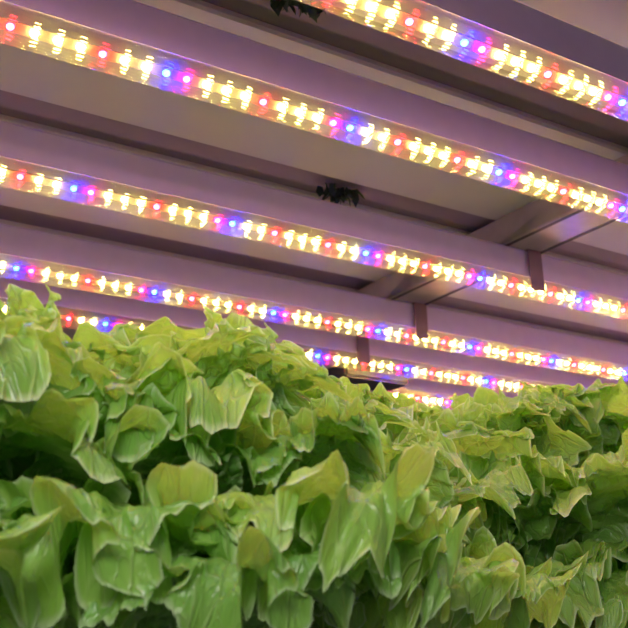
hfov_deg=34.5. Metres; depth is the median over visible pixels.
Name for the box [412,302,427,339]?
strap
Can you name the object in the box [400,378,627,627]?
head
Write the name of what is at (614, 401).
head
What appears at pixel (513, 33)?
lamp
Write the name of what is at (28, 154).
lamp
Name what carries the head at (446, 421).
on the channel
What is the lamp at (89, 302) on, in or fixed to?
attached to the bar at (553, 220)
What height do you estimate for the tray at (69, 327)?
0.008 m
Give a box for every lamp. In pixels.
[0,0,627,213]
[0,120,627,312]
[0,223,627,374]
[0,270,360,363]
[337,0,627,109]
[365,333,627,388]
[370,371,521,403]
[392,392,451,409]
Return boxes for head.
[0,284,130,627]
[0,306,480,627]
[72,312,253,351]
[135,316,581,627]
[304,356,615,624]
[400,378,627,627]
[546,376,627,627]
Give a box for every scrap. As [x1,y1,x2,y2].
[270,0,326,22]
[316,182,366,206]
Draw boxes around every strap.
[355,330,369,364]
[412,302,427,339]
[524,249,544,291]
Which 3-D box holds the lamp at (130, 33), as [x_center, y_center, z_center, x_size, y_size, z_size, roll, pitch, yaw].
[0.527,-0.088,1.184,2.808,0.062,0.029,10,-21,-32]
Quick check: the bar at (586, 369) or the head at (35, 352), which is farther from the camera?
the bar at (586, 369)
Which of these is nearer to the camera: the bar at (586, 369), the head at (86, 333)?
the head at (86, 333)
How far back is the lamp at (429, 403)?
1.95 m
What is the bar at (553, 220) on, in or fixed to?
attached to the ceiling
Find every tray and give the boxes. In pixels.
[0,0,627,254]
[0,114,627,332]
[0,219,627,369]
[2,305,518,383]
[318,0,627,114]
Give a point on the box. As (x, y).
(391, 379)
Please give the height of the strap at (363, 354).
0.053 m
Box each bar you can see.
[298,154,627,357]
[536,369,627,386]
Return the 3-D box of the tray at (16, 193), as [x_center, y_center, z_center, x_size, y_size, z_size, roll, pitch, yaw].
[0.356,-0.041,1.542,3.300,0.008,0.201,10,-21,-32]
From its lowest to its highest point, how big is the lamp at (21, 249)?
0.062 m
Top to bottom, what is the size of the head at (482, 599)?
0.235 m
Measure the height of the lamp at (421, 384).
0.062 m
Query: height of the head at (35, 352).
0.215 m
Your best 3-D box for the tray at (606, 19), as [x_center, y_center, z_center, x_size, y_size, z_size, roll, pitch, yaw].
[0.708,-0.219,1.028,3.300,0.008,0.441,10,-21,-32]
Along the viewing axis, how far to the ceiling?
1.06 m
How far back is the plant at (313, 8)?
0.83 m
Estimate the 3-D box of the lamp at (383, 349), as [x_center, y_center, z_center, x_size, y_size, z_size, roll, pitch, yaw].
[0.330,0.104,1.762,0.616,0.053,0.029,10,-21,-32]
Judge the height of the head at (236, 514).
0.214 m
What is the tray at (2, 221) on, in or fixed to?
attached to the ceiling
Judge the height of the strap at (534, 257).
0.053 m
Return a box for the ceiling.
[0,0,627,341]
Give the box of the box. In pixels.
[327,362,408,391]
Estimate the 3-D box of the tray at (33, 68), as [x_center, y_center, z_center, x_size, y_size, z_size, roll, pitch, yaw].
[0.499,-0.114,1.332,3.300,0.008,0.214,10,-21,-32]
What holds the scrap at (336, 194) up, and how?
attached to the ceiling

